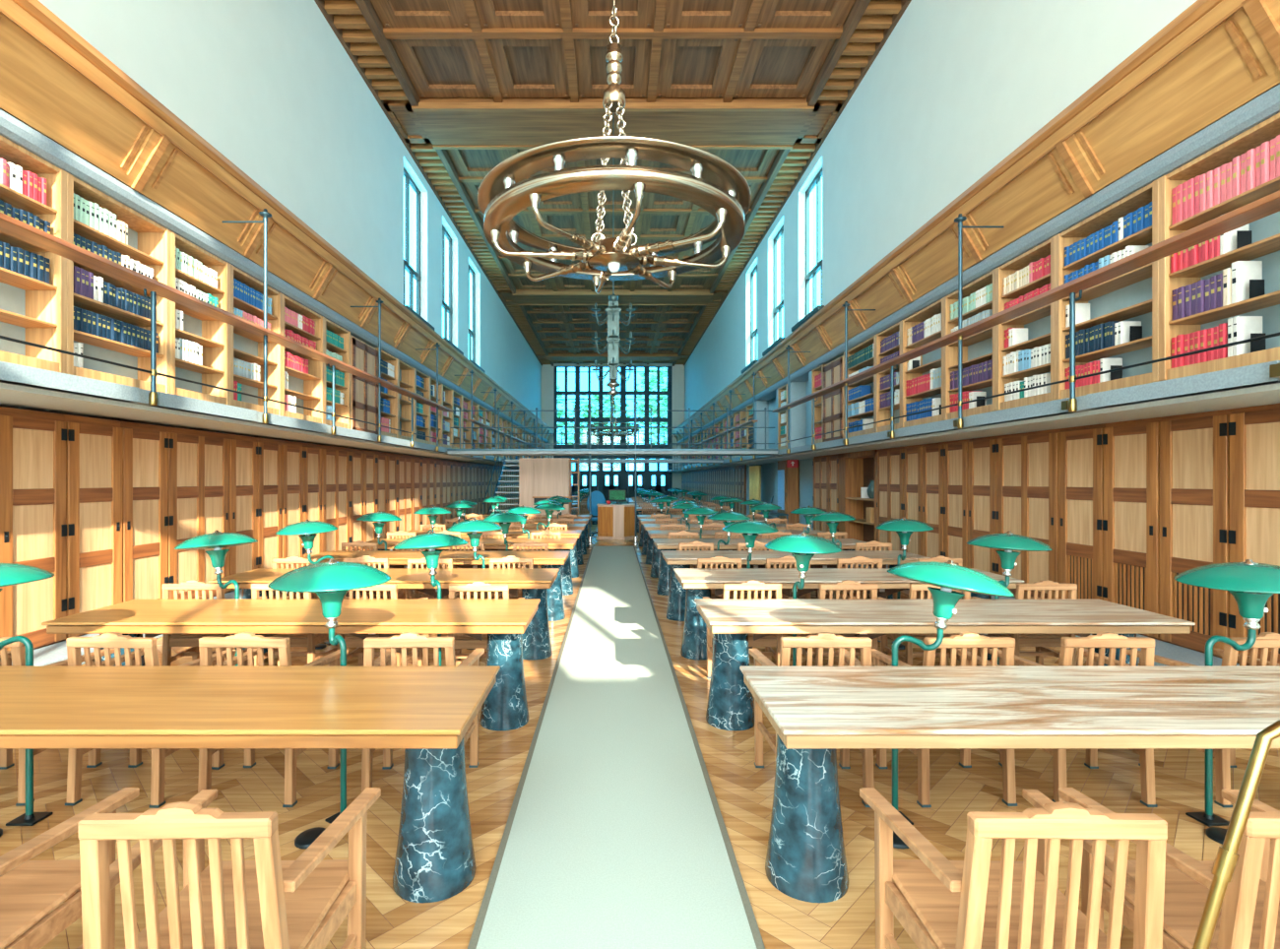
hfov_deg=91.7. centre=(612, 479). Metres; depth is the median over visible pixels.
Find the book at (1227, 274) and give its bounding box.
[1222,267,1231,306]
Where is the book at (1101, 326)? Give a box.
[1098,323,1104,349]
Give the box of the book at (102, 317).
[101,315,105,337]
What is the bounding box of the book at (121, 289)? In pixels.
[119,287,124,310]
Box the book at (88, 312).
[86,310,90,333]
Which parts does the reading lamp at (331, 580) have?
lamp shade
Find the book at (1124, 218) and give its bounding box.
[1123,215,1126,238]
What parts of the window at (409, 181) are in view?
frame, sill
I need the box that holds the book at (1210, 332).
[1207,327,1214,361]
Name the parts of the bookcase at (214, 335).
panel, shelf, shelf, shelf, shelf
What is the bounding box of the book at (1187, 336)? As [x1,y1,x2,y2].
[1184,333,1190,365]
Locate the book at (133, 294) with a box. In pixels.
[131,292,135,314]
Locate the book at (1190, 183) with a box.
[1187,178,1194,217]
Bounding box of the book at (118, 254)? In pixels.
[117,252,121,264]
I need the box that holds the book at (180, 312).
[179,310,183,330]
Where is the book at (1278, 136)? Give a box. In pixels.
[1276,134,1279,177]
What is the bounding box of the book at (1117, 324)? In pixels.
[1114,322,1118,345]
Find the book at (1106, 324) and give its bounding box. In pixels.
[1104,322,1107,348]
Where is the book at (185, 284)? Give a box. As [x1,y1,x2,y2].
[184,282,187,293]
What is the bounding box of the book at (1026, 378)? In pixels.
[1024,377,1028,397]
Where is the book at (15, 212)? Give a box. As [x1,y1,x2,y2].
[11,206,19,220]
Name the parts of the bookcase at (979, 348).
shelf, shelf, shelf, shelf, panel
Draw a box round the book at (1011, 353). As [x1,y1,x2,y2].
[1010,351,1016,373]
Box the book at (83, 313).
[79,309,86,332]
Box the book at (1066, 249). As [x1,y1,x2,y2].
[1064,246,1069,265]
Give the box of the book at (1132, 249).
[1129,246,1150,255]
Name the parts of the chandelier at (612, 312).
arm, arm, arm, arm, arm, arm, rod, arm, arm, arm, arm, arm, arm, arm, arm, arm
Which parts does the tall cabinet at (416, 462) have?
panel, panel, panel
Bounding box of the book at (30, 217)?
[26,211,33,226]
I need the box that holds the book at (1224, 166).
[1220,163,1226,202]
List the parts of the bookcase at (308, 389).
panel, shelf, shelf, shelf, shelf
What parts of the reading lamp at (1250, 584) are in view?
lamp shade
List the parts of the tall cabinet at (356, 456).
panel, panel, panel, door rail, door rail, door rail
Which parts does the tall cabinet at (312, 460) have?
panel, panel, door rail, door rail, panel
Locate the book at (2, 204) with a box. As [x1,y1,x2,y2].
[0,199,4,213]
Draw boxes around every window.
[403,167,434,330]
[442,225,463,355]
[468,264,484,372]
[553,366,671,500]
[741,264,758,374]
[762,225,784,356]
[791,167,824,331]
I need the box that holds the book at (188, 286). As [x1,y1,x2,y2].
[187,284,190,295]
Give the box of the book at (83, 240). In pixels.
[80,236,85,249]
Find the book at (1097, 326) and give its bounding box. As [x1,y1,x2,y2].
[1095,324,1098,350]
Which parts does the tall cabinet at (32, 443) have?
panel, panel, panel, door rail, door rail, door rail, door rail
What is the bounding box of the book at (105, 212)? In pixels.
[103,208,108,235]
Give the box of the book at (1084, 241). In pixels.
[1081,238,1087,257]
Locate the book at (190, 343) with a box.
[189,340,191,362]
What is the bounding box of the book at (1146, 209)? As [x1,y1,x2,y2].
[1144,203,1149,228]
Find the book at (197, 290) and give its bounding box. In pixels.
[195,289,199,299]
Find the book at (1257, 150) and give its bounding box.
[1255,145,1260,187]
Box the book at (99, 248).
[97,244,102,256]
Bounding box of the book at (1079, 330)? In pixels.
[1079,329,1081,355]
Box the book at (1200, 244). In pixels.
[1198,242,1202,262]
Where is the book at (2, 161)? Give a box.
[0,157,5,186]
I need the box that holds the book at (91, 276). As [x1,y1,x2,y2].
[88,271,93,299]
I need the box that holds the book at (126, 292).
[124,289,128,311]
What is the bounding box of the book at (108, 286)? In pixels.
[106,282,112,306]
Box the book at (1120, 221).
[1118,217,1123,240]
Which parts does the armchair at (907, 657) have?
leg, seat frame, leg, seat, rail, backrest, leg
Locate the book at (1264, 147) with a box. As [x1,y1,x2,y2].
[1260,141,1270,185]
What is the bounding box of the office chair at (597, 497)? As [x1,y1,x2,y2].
[586,490,605,536]
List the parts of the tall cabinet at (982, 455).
door rail, door rail, door rail, panel, panel, panel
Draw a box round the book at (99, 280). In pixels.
[97,276,103,302]
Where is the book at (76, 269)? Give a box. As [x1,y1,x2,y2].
[73,265,79,294]
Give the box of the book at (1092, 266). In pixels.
[1089,262,1095,272]
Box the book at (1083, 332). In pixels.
[1081,329,1086,354]
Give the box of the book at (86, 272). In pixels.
[84,270,88,297]
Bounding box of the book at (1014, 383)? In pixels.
[1013,381,1016,399]
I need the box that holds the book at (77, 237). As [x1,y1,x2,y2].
[74,233,80,247]
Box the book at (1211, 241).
[1209,238,1214,258]
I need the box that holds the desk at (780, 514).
[757,512,788,523]
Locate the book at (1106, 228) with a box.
[1104,226,1107,247]
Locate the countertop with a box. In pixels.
[532,496,569,498]
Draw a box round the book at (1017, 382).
[1016,381,1022,399]
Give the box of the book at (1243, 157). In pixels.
[1240,152,1246,193]
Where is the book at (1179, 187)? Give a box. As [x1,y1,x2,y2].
[1176,184,1182,222]
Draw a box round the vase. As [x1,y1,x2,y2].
[866,480,874,499]
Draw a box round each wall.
[38,0,541,420]
[541,363,684,497]
[684,0,1197,522]
[746,461,777,518]
[799,458,813,530]
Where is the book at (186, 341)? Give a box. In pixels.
[185,339,189,361]
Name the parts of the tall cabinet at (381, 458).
panel, panel, door rail, door rail, panel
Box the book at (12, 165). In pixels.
[6,162,15,190]
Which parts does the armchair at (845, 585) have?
seat frame, leg, backrest, rail, leg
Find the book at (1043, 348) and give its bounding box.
[1041,345,1044,365]
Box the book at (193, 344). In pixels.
[192,341,194,363]
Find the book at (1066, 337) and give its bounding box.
[1065,334,1068,358]
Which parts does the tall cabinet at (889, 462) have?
panel, panel, panel, door rail, door rail, door rail, panel, panel, panel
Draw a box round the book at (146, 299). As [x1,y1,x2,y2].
[144,297,147,318]
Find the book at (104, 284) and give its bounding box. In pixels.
[103,281,106,304]
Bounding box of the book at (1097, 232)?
[1094,231,1098,252]
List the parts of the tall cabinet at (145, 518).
panel, panel, panel, door rail, door rail, door rail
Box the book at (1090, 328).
[1089,327,1091,352]
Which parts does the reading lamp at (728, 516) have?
lamp shade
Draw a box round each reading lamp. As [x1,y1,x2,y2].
[0,563,55,826]
[174,530,257,666]
[267,558,391,824]
[275,519,337,644]
[355,511,401,550]
[393,530,468,666]
[413,505,450,532]
[444,501,474,525]
[447,517,502,599]
[452,499,476,520]
[481,497,506,514]
[482,511,526,568]
[489,495,508,512]
[506,505,541,538]
[533,499,560,523]
[533,502,565,565]
[547,495,565,511]
[552,497,573,518]
[574,490,587,501]
[637,490,648,502]
[641,491,652,514]
[648,492,664,505]
[649,497,672,518]
[662,495,679,512]
[671,488,680,498]
[671,499,699,523]
[671,502,700,530]
[677,489,690,500]
[683,506,718,550]
[686,491,697,502]
[691,491,707,506]
[706,510,750,568]
[710,495,728,511]
[719,497,743,511]
[721,518,778,599]
[740,499,765,520]
[749,502,781,527]
[765,532,842,666]
[790,505,826,533]
[810,510,855,548]
[876,516,934,643]
[887,559,1013,825]
[966,530,1053,665]
[1173,559,1279,827]
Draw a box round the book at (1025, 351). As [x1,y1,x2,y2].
[1024,349,1027,370]
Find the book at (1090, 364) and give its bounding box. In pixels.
[1088,362,1092,384]
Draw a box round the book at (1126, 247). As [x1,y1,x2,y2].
[1125,245,1148,256]
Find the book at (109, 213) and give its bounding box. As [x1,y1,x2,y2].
[108,210,112,237]
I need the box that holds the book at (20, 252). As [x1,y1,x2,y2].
[15,247,23,274]
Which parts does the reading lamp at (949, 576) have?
bulb, lamp shade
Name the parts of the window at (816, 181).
sill, frame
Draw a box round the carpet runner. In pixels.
[467,545,765,948]
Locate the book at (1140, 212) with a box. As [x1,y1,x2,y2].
[1137,206,1144,231]
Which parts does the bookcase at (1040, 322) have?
shelf, shelf, shelf, shelf, panel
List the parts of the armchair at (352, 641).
leg, leg, seat, backrest, rail, seat frame, leg, leg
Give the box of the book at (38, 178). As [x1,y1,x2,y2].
[37,176,41,202]
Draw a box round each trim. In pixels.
[0,0,554,441]
[314,0,553,366]
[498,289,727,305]
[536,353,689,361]
[671,0,1279,441]
[672,0,911,366]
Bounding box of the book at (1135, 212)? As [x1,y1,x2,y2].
[1133,210,1137,233]
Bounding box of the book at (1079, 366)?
[1078,365,1081,386]
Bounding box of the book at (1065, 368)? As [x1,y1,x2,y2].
[1065,368,1067,389]
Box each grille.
[1067,555,1092,599]
[1115,563,1146,610]
[1173,572,1213,636]
[1256,593,1279,653]
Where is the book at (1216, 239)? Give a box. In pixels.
[1214,235,1219,256]
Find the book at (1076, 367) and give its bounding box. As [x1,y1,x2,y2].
[1075,365,1078,387]
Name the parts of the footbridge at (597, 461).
edge trim, rail, rail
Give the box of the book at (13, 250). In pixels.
[9,246,16,272]
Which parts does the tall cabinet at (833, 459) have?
door rail, panel, panel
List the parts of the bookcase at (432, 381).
shelf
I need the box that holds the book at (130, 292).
[128,291,131,313]
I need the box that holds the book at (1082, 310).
[1075,303,1089,324]
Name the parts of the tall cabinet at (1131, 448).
door rail, door rail, door rail, panel, panel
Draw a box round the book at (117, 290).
[115,287,120,308]
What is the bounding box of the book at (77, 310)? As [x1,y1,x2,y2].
[74,307,79,330]
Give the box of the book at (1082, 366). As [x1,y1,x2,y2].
[1081,365,1085,385]
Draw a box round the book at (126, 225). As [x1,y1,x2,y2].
[125,223,127,245]
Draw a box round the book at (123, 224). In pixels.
[122,221,125,243]
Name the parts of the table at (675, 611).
frame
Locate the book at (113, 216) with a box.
[112,213,116,239]
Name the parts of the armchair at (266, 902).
leg, armrest, rail, backrest, leg, seat, seat frame, leg, armrest, leg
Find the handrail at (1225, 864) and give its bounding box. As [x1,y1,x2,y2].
[1192,719,1279,948]
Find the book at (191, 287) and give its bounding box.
[190,284,192,296]
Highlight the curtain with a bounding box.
[749,465,761,514]
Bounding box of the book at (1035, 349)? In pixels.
[1033,347,1036,367]
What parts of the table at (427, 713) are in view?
frame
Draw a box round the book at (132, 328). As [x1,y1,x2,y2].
[129,324,134,346]
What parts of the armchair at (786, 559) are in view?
leg, seat, rail, backrest, leg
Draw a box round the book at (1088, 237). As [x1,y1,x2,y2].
[1087,235,1089,255]
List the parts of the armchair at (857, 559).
leg, seat, backrest, rail, leg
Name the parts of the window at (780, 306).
sill, frame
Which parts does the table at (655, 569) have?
frame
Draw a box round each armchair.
[0,637,114,806]
[0,787,139,948]
[64,632,236,808]
[77,787,381,948]
[161,579,266,666]
[197,632,348,807]
[251,582,349,666]
[272,555,319,599]
[337,583,428,666]
[341,540,391,568]
[343,555,405,599]
[361,632,484,792]
[386,530,426,568]
[394,542,442,599]
[406,557,465,599]
[419,523,447,568]
[433,530,471,565]
[445,517,467,523]
[448,540,486,599]
[448,580,524,666]
[464,513,482,518]
[479,530,511,568]
[489,555,533,599]
[496,523,526,568]
[512,518,533,523]
[512,540,548,568]
[527,513,541,518]
[530,530,561,550]
[542,522,567,550]
[552,517,574,523]
[558,513,577,518]
[576,502,591,525]
[638,505,657,533]
[639,503,653,514]
[650,513,670,518]
[655,517,677,523]
[659,522,685,530]
[662,505,681,514]
[668,530,698,550]
[678,540,714,589]
[681,514,699,518]
[690,518,712,523]
[697,555,741,599]
[699,522,725,568]
[703,579,782,678]
[707,531,744,568]
[714,506,730,511]
[728,540,772,568]
[747,513,763,518]
[748,632,873,807]
[751,555,811,599]
[754,530,791,568]
[767,517,787,523]
[775,522,811,568]
[781,564,818,599]
[788,579,877,666]
[817,531,846,538]
[818,555,882,641]
[841,540,892,568]
[859,787,1167,948]
[871,632,1017,807]
[877,583,970,666]
[893,555,962,599]
[970,579,1077,666]
[988,632,1157,807]
[1058,787,1279,948]
[1126,632,1279,807]
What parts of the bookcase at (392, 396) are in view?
shelf, shelf, shelf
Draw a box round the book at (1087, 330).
[1086,327,1089,353]
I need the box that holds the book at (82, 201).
[79,196,84,223]
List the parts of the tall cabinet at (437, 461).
panel, panel, panel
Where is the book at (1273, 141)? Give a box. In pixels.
[1270,137,1276,180]
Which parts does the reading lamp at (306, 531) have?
lamp shade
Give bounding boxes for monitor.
[608,489,626,504]
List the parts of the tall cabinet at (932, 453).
door rail, door rail, panel, panel, panel, door rail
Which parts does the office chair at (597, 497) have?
backrest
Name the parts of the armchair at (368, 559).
rail, backrest, seat, seat frame, leg, leg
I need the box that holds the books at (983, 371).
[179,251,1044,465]
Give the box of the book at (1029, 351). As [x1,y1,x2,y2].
[1026,349,1030,369]
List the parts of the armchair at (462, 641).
leg, leg, seat, seat frame, backrest, rail, leg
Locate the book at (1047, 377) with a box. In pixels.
[1043,373,1050,393]
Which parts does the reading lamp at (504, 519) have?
lamp shade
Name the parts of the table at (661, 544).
frame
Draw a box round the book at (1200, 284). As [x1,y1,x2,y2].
[1197,279,1206,313]
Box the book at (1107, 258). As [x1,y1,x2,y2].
[1103,255,1109,266]
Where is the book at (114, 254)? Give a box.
[112,251,117,262]
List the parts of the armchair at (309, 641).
leg, rail, backrest, seat, leg, seat frame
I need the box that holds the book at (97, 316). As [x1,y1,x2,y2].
[95,314,101,336]
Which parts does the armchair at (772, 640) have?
leg, leg, seat frame, rail, backrest, seat, leg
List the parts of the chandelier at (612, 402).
stem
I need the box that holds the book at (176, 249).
[175,248,179,269]
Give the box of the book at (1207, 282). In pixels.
[1205,278,1211,311]
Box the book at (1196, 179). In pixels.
[1194,175,1200,214]
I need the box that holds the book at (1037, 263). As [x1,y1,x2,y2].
[1035,260,1038,279]
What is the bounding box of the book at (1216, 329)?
[1214,325,1218,359]
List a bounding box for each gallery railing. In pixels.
[0,208,554,464]
[670,190,1279,471]
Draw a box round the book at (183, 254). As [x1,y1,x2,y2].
[182,252,185,272]
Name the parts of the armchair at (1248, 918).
leg, armrest, seat frame, seat, leg, armrest, rail, leg, backrest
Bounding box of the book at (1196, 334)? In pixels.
[1194,330,1200,363]
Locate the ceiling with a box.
[370,0,855,364]
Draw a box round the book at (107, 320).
[105,317,110,339]
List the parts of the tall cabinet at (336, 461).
panel, panel, panel, door rail, door rail, door rail, panel, panel, panel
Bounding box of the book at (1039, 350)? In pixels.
[1036,346,1041,366]
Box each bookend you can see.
[912,360,919,369]
[976,396,985,407]
[1110,365,1122,380]
[1130,325,1142,341]
[1236,230,1251,249]
[1249,279,1264,298]
[1250,333,1265,352]
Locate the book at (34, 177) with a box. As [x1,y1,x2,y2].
[32,173,37,200]
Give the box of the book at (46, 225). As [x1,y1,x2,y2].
[43,220,50,234]
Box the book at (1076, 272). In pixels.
[1074,270,1078,279]
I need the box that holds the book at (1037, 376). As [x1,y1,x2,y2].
[1035,375,1039,395]
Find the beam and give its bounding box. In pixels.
[384,97,841,149]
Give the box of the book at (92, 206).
[89,201,94,228]
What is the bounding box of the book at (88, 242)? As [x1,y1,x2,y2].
[85,239,90,251]
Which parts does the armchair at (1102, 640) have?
leg, armrest, leg, leg, armrest, backrest, rail, leg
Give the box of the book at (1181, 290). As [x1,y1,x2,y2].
[1177,286,1185,319]
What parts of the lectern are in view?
panel, panel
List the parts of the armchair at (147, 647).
leg, rail, backrest, armrest, leg, leg, armrest, leg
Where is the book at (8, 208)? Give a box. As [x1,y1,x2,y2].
[4,202,11,216]
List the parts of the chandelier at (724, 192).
arm, arm, arm, chain, chain, arm, stem, chain, bulb, arm, chain, chain, arm, arm, arm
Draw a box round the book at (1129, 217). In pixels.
[1126,212,1133,237]
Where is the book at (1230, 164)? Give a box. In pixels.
[1226,161,1232,199]
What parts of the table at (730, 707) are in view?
frame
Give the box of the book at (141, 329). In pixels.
[139,327,143,348]
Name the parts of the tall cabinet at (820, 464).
panel, panel, panel, door rail, door rail, panel, panel, panel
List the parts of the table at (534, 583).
frame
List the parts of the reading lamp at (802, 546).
lamp shade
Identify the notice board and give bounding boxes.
[777,469,784,510]
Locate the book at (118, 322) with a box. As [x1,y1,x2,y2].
[117,320,120,342]
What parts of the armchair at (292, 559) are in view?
leg, rail, backrest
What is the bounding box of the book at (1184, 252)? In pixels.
[1182,248,1188,268]
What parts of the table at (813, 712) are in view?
frame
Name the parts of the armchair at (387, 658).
leg, armrest, leg, rail, backrest, leg, armrest, leg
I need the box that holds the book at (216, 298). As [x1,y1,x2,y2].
[214,297,218,307]
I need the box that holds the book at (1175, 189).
[1172,187,1176,224]
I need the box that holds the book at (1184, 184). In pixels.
[1182,181,1187,220]
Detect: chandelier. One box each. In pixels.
[477,0,751,293]
[585,395,639,437]
[590,112,635,395]
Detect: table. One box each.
[0,666,500,903]
[41,599,540,730]
[208,568,559,660]
[304,550,570,621]
[358,538,576,595]
[397,530,581,577]
[429,523,585,565]
[449,518,588,555]
[465,514,591,547]
[515,503,597,524]
[637,505,714,507]
[637,507,728,531]
[637,514,762,547]
[639,518,779,555]
[642,523,802,565]
[646,530,831,577]
[652,538,870,595]
[660,550,930,621]
[673,568,1023,660]
[694,599,1195,730]
[739,666,1279,903]
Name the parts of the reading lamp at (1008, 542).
lamp shade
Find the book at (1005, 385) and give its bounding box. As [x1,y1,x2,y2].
[1004,384,1007,401]
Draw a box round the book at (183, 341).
[182,339,185,360]
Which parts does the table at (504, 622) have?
frame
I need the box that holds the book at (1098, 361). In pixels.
[1095,360,1099,383]
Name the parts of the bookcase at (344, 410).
shelf, shelf, shelf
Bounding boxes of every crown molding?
[0,109,548,443]
[677,83,1279,443]
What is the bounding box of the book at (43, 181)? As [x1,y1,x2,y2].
[40,177,46,204]
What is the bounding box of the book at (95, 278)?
[93,275,97,300]
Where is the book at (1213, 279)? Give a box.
[1211,275,1216,309]
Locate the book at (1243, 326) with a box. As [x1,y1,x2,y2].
[1232,316,1262,356]
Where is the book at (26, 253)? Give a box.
[23,250,29,276]
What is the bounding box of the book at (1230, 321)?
[1227,318,1232,357]
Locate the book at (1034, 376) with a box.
[1032,375,1035,395]
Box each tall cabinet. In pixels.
[0,406,66,653]
[64,414,122,640]
[120,421,168,602]
[165,426,229,599]
[228,434,258,592]
[256,437,282,568]
[280,440,304,568]
[302,443,321,566]
[320,445,350,552]
[348,448,363,550]
[350,334,378,434]
[362,449,376,550]
[375,451,386,538]
[385,452,397,538]
[395,453,412,531]
[411,455,421,530]
[420,456,428,530]
[427,457,435,523]
[434,458,441,523]
[440,459,451,523]
[450,460,456,518]
[455,460,461,518]
[460,461,466,518]
[465,462,470,514]
[469,462,477,514]
[476,463,481,514]
[480,463,484,514]
[484,464,488,514]
[487,464,491,513]
[490,465,496,513]
[496,465,499,512]
[499,466,502,512]
[501,466,504,512]
[504,466,507,510]
[506,467,511,510]
[510,467,512,509]
[512,467,514,508]
[513,468,516,507]
[515,468,518,507]
[681,471,683,497]
[687,471,690,497]
[689,470,691,498]
[692,470,694,498]
[695,470,697,499]
[697,469,700,499]
[699,469,701,491]
[702,469,704,500]
[704,468,707,502]
[706,468,709,502]
[708,468,711,502]
[710,468,713,502]
[712,468,714,503]
[714,467,719,504]
[718,467,721,504]
[721,467,723,496]
[723,466,727,511]
[726,466,729,506]
[729,465,735,511]
[734,465,738,511]
[737,465,741,512]
[740,464,746,514]
[777,460,798,523]
[812,454,830,531]
[823,355,843,442]
[829,453,838,538]
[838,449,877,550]
[875,447,904,551]
[902,444,923,556]
[922,442,945,557]
[943,439,969,568]
[967,436,997,574]
[995,428,1060,599]
[1058,423,1105,600]
[1102,417,1161,640]
[1159,408,1231,658]
[1228,403,1279,666]
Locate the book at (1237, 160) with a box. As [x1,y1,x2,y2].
[1232,156,1240,196]
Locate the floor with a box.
[0,500,1279,948]
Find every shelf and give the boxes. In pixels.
[569,457,579,514]
[845,497,874,501]
[850,518,874,525]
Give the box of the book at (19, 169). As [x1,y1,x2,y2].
[15,165,22,193]
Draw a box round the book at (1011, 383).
[1009,382,1013,400]
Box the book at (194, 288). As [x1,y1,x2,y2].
[192,286,195,297]
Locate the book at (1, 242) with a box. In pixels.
[0,241,2,267]
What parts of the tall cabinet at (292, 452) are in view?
panel, panel, panel, door rail, door rail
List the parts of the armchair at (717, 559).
rail, backrest, seat, leg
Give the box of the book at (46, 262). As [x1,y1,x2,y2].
[43,256,50,284]
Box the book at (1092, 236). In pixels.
[1089,233,1094,254]
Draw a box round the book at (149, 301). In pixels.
[147,299,150,319]
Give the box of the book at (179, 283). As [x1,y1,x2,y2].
[177,278,182,291]
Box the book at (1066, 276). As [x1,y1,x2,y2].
[1064,274,1068,283]
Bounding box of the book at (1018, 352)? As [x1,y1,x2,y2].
[1018,351,1020,371]
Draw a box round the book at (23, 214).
[17,208,26,223]
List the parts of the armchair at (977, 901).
leg, armrest, seat frame, leg, seat, leg, backrest, rail, armrest, leg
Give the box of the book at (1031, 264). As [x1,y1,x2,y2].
[1028,261,1033,282]
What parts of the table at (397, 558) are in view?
frame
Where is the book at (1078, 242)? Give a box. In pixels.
[1077,240,1081,259]
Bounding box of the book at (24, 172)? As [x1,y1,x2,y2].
[22,170,26,195]
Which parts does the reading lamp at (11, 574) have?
lamp shade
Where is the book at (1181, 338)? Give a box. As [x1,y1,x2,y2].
[1176,334,1184,367]
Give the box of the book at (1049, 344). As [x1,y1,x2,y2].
[1048,343,1050,363]
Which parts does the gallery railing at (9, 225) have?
post, rod, handrail, post, post, handrail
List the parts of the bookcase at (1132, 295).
shelf, shelf, shelf, shelf, panel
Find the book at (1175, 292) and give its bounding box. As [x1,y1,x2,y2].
[1172,288,1177,320]
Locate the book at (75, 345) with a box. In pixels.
[73,343,77,366]
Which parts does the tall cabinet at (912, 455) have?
door rail, door rail, panel, panel, panel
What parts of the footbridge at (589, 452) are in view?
post, post, post, post, rail, rail, rail, post, edge trim, post, post, post, post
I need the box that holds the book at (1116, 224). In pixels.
[1112,220,1118,243]
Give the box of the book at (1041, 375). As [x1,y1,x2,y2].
[1039,374,1043,394]
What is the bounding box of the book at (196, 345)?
[194,342,197,364]
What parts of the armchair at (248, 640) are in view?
leg, armrest, rail, backrest, leg, leg, armrest, leg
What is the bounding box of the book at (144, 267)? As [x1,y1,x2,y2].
[142,264,146,275]
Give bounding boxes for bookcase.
[0,134,66,374]
[66,172,171,393]
[171,231,230,405]
[230,264,282,415]
[282,293,324,424]
[324,318,350,429]
[375,347,398,438]
[398,359,415,441]
[415,369,430,444]
[430,377,442,447]
[442,384,452,448]
[452,389,462,448]
[462,395,471,448]
[472,401,478,448]
[478,404,485,448]
[485,408,491,448]
[491,411,497,457]
[497,415,502,458]
[502,417,507,458]
[507,420,511,458]
[512,423,514,458]
[514,425,518,458]
[518,428,522,457]
[525,431,528,457]
[694,434,697,465]
[697,432,700,464]
[703,428,706,458]
[709,424,713,458]
[714,421,718,458]
[718,419,722,458]
[722,417,727,459]
[727,413,733,458]
[733,411,739,457]
[739,406,746,456]
[746,402,753,448]
[777,384,787,449]
[811,364,825,444]
[843,334,875,438]
[875,320,901,432]
[900,297,943,427]
[943,268,995,420]
[995,236,1055,410]
[1054,178,1158,399]
[1158,112,1279,381]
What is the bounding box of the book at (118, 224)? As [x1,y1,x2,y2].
[116,220,122,242]
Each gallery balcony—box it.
[0,361,518,468]
[665,360,1279,472]
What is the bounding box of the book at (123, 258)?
[121,255,126,266]
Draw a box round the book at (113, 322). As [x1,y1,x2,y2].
[110,319,117,341]
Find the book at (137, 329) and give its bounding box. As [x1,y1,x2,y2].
[134,325,139,347]
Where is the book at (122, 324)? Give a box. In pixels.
[120,321,126,343]
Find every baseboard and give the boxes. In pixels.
[11,549,392,666]
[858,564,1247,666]
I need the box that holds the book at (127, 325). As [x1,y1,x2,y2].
[126,322,129,344]
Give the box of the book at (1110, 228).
[1107,224,1112,246]
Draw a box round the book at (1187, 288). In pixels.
[1185,284,1191,317]
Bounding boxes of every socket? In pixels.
[294,827,325,849]
[315,643,326,649]
[891,643,904,649]
[893,831,909,849]
[1205,827,1227,844]
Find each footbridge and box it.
[447,397,778,544]
[502,425,723,521]
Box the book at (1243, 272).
[1231,260,1262,303]
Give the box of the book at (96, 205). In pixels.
[93,202,98,230]
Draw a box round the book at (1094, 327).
[1091,325,1095,351]
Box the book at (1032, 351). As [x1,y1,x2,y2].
[1030,349,1033,368]
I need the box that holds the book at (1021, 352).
[1020,350,1023,371]
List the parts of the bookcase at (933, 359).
shelf, shelf, shelf, panel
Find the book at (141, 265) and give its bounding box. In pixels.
[139,263,142,274]
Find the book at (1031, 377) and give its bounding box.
[1030,377,1032,396]
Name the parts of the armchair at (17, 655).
backrest, armrest, leg, rail, leg, armrest, leg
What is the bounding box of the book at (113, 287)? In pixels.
[112,284,115,307]
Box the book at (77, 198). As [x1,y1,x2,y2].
[74,193,79,221]
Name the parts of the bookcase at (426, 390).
shelf, shelf, shelf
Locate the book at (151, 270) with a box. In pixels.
[149,267,153,278]
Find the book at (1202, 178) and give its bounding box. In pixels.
[1199,173,1206,212]
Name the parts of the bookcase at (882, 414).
shelf, shelf, shelf, shelf, panel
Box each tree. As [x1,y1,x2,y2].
[557,385,571,443]
[563,394,634,470]
[631,367,667,443]
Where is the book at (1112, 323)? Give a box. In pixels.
[1110,321,1118,346]
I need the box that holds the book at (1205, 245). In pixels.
[1202,240,1209,261]
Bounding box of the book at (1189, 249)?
[1188,247,1191,266]
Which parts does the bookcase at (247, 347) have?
panel, shelf, shelf, shelf, shelf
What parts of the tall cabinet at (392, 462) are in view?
panel, panel, panel, door rail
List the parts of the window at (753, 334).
sill, frame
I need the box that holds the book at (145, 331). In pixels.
[143,328,146,349]
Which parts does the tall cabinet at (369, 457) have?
panel, panel, panel, door rail, door rail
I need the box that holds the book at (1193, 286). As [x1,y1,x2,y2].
[1191,282,1197,315]
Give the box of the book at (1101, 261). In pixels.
[1098,257,1103,268]
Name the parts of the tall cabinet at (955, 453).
panel, panel, panel, door rail, door rail, door rail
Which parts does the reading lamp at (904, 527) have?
lamp shade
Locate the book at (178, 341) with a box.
[177,339,180,359]
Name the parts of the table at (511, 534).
frame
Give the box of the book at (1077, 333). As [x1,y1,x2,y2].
[1075,331,1079,356]
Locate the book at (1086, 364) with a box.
[1085,363,1087,385]
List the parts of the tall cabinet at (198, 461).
door rail, panel, panel, panel, door rail, door rail, door rail, panel, panel, panel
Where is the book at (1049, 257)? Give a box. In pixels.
[1047,255,1050,274]
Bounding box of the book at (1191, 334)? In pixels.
[1190,332,1194,364]
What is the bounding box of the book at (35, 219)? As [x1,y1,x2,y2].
[33,215,39,229]
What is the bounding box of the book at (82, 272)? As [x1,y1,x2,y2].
[79,267,84,296]
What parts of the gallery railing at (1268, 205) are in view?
handrail, post, post, handrail, rod, post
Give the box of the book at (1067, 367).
[1067,367,1069,388]
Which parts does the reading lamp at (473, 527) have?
lamp shade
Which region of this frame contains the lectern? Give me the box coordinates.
[596,504,638,539]
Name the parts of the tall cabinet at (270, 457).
panel, panel, panel, door rail, door rail, door rail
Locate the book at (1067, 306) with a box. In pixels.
[1065,305,1069,327]
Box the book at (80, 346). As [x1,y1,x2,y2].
[73,342,82,368]
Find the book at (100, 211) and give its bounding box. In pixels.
[98,206,103,233]
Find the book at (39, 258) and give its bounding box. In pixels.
[37,255,43,281]
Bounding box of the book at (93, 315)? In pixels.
[90,312,95,335]

